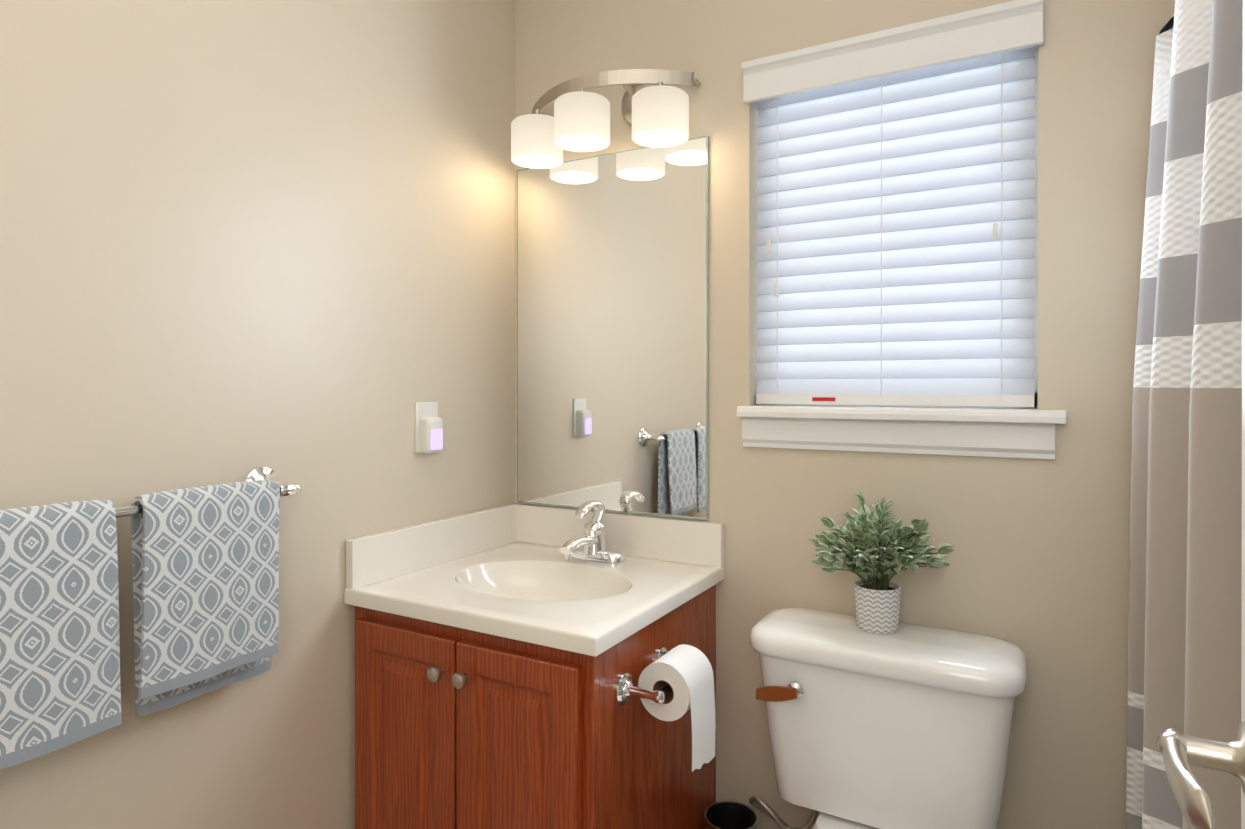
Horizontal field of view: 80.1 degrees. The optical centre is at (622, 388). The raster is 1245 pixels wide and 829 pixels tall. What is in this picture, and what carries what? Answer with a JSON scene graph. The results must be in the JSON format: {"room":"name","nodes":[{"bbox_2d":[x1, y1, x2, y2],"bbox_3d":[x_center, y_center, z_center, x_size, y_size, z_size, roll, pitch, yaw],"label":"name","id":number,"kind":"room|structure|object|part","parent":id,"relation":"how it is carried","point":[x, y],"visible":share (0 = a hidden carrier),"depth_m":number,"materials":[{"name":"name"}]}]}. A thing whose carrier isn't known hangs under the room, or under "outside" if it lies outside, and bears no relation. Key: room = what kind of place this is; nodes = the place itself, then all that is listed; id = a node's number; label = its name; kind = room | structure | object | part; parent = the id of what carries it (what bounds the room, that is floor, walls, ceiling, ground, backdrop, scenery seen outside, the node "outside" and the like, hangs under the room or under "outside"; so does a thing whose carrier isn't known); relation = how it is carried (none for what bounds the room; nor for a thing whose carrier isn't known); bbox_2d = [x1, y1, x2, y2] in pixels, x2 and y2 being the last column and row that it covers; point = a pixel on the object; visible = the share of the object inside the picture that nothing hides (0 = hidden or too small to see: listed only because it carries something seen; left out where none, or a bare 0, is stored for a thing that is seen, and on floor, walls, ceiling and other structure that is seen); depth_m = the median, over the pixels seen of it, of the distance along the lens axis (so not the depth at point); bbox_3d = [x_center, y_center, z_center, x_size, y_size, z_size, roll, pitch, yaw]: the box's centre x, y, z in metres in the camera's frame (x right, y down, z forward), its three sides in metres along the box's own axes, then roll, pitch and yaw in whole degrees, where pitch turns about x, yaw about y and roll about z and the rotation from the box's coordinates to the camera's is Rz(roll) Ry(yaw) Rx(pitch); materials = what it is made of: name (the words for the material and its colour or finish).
{"room":"bathroom","nodes":[
{"label":"bathroom","id":0,"kind":"room"},
{"bbox_2d":[0,0,514,828],"bbox_3d":[-0.957,-0.059,0.973,0.140,2.600,2.730,0,0,30],"label":"wall","id":1,"kind":"structure","parent":0,"point":[240,240],"depth_m":1.35,"materials":[{"name":"paint"}]},
{"bbox_2d":[0,465,300,768],"bbox_3d":[-0.740,0.319,1.109,0.102,0.355,0.572,0,0,30],"label":"towel rail","id":2,"kind":"object","parent":1,"relation":"attached to","point":[205,564],"visible":1,"depth_m":1.09,"materials":[{"name":"grey fabric"}]},
{"bbox_2d":[0,500,121,768],"bbox_3d":[-0.795,0.319,0.968,0.058,0.324,0.237,0,0,30],"label":"towel","id":3,"kind":"object","parent":2,"relation":"hanging from","point":[60,687],"depth_m":0.99,"materials":[{"name":"grey fabric"}]},
{"bbox_2d":[131,480,279,716],"bbox_3d":[-0.665,0.326,1.197,0.058,0.339,0.238,0,0,30],"label":"towel","id":4,"kind":"object","parent":2,"relation":"hanging from","point":[205,559],"depth_m":1.16,"materials":[{"name":"grey fabric"}]},
{"bbox_2d":[415,402,442,453],"bbox_3d":[-0.440,0.090,1.706,0.034,0.116,0.070,0,0,30],"label":"outlet","id":5,"kind":"object","parent":1,"relation":"attached to","point":[428,430],"visible":1,"depth_m":1.69,"materials":[{"name":"white plastic"}]},
{"bbox_2d":[812,397,834,400],"bbox_3d":[0.440,0.024,1.619,0.050,0.008,0.002,0,0,30],"label":"label","id":6,"kind":"object","parent":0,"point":[813,398],"depth_m":1.62,"materials":[{"name":"red plastic"}]},
{"bbox_2d":[515,0,1174,828],"bbox_3d":[0.682,-0.060,1.531,2.160,2.600,0.140,0,0,30],"label":"wall","id":7,"kind":"structure","parent":0,"point":[1037,570],"depth_m":1.43,"materials":[{"name":"paint"}]},
{"bbox_2d":[511,69,700,168],"bbox_3d":[-0.073,-0.660,1.753,0.474,0.184,0.214,0,0,30],"label":"sconce","id":8,"kind":"object","parent":7,"relation":"attached to","point":[655,111],"visible":0.98,"depth_m":1.70,"materials":[{"name":"white glass"}]},
{"bbox_2d":[517,136,708,520],"bbox_3d":[-0.042,-0.140,1.857,0.554,0.894,0.006,0,0,30],"label":"mirror","id":9,"kind":"object","parent":7,"relation":"attached to","point":[612,331],"visible":0.96,"depth_m":1.84,"materials":[{"name":"silver mirror"}]},
{"bbox_2d":[741,0,1043,406],"bbox_3d":[0.543,-0.345,1.548,0.586,0.763,0.095,0,0,30],"label":"window blind","id":10,"kind":"object","parent":7,"relation":"attached to","point":[1001,28],"depth_m":1.54,"materials":[{"name":"white plastic"}]},
{"bbox_2d":[767,238,771,252],"bbox_3d":[0.329,-0.321,1.657,0.011,0.030,0.012,0,0,30],"label":"cord tassel","id":11,"kind":"object","parent":10,"relation":"hanging from","point":[769,244],"depth_m":1.65,"materials":[{"name":"white plastic"}]},
{"bbox_2d":[774,283,778,296],"bbox_3d":[0.344,-0.220,1.649,0.011,0.030,0.012,0,0,30],"label":"cord tassel","id":12,"kind":"object","parent":10,"relation":"hanging from","point":[776,290],"depth_m":1.65,"materials":[{"name":"white plastic"}]},
{"bbox_3d":[0.554,-0.333,1.568,0.558,0.702,0.022,0,0,30],"label":"window blind slats","id":13,"kind":"part","parent":10,"relation":"part of","materials":[{"name":"white plastic"}]},
{"bbox_2d":[992,223,997,238],"bbox_3d":[0.722,-0.305,1.434,0.011,0.030,0.012,0,0,30],"label":"cord tassel","id":14,"kind":"object","parent":10,"relation":"hanging from","point":[994,236],"depth_m":1.43,"materials":[{"name":"white plastic"}]},
{"bbox_2d":[737,46,1065,459],"bbox_3d":[0.569,-0.292,1.566,0.633,0.849,0.159,0,0,30],"label":"window","id":15,"kind":"structure","parent":7,"relation":"in","point":[1036,212],"depth_m":1.48,"materials":[{"name":"white wood"}]},
{"bbox_2d":[1126,0,1242,828],"bbox_3d":[0.563,0.259,0.621,0.131,1.797,1.559,0,0,30],"label":"shower curtain","id":16,"kind":"object","parent":7,"relation":"hanging from","point":[1185,625],"visible":0.98,"depth_m":1.00,"materials":[{"name":"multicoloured fabric"}]},
{"bbox_3d":[0.582,-0.610,0.609,0.059,0.060,1.559,0,0,30],"label":"rod","id":17,"kind":"part","parent":16,"relation":"part of","materials":[{"name":"black metal"}]},
{"bbox_3d":[0.043,1.293,0.408,2.440,0.100,2.730,0,0,30],"label":"floor","id":18,"kind":"structure","parent":0,"visible":0},
{"bbox_2d":[344,500,723,828],"bbox_3d":[-0.128,0.753,1.571,0.712,0.973,0.588,0,0,30],"label":"bathroom vanity","id":19,"kind":"object","parent":18,"relation":"on","point":[523,666],"visible":1,"depth_m":1.42,"materials":[{"name":"brown wood"}]},
{"bbox_2d":[344,503,723,656],"bbox_3d":[-0.168,0.422,1.608,0.605,0.224,0.563,0,0,30],"label":"countertop","id":20,"kind":"structure","parent":19,"relation":"on","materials":[{"name":"white stone"}]},
{"bbox_2d":[559,500,624,563],"bbox_3d":[-0.091,0.337,1.729,0.162,0.140,0.159,0,0,30],"label":"faucet","id":21,"kind":"object","parent":20,"relation":"on","point":[594,550],"depth_m":1.74,"materials":[{"name":"silver metal"}]},
{"bbox_2d":[704,801,758,828],"bbox_3d":[0.236,1.084,1.609,0.118,0.310,0.118,0,0,30],"label":"waste bin","id":22,"kind":"object","parent":18,"relation":"on","point":[728,815],"visible":1,"depth_m":1.65,"materials":[{"name":"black metal"}]},
{"bbox_2d":[749,607,1026,828],"bbox_3d":[0.368,0.852,1.215,0.511,0.775,0.721,0,0,30],"label":"toilet","id":23,"kind":"object","parent":18,"relation":"on","point":[905,726],"visible":1,"depth_m":1.34,"materials":[{"name":"white ceramic"}]},
{"bbox_3d":[0.299,0.576,1.409,0.086,0.040,0.027,0,0,30],"label":"flush handle","id":24,"kind":"part","parent":23,"relation":"part of","materials":[{"name":"brown wood"}]},
{"bbox_2d":[809,492,953,633],"bbox_3d":[0.485,0.332,1.417,0.269,0.263,0.236,0,0,30],"label":"potted plant","id":25,"kind":"object","parent":23,"relation":"on","point":[876,553],"visible":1,"depth_m":1.40,"materials":[{"name":"green plant"}]},
{"bbox_3d":[0.497,0.492,1.418,0.488,0.056,0.216,0,0,30],"label":"lid","id":26,"kind":"part","parent":23,"relation":"part of","materials":[{"name":"white ceramic"}]},
{"bbox_3d":[0.472,-0.056,-0.282,0.735,2.600,0.100,0,0,30],"label":"wall","id":27,"kind":"structure","parent":0,"visible":0},
{"bbox_2d":[1241,0,1244,828],"bbox_3d":[0.349,0.222,0.286,0.034,2.018,0.755,0,0,30],"label":"door","id":28,"kind":"structure","parent":27,"relation":"in","point":[1243,490],"depth_m":0.62,"materials":[{"name":"white paint"}]},
{"bbox_2d":[1157,721,1244,828],"bbox_3d":[0.482,0.287,0.521,0.163,0.064,0.148,0,0,30],"label":"door handle","id":29,"kind":"object","parent":28,"relation":"attached to","point":[1180,752],"depth_m":0.56,"materials":[{"name":"silver metal"}]}
]}

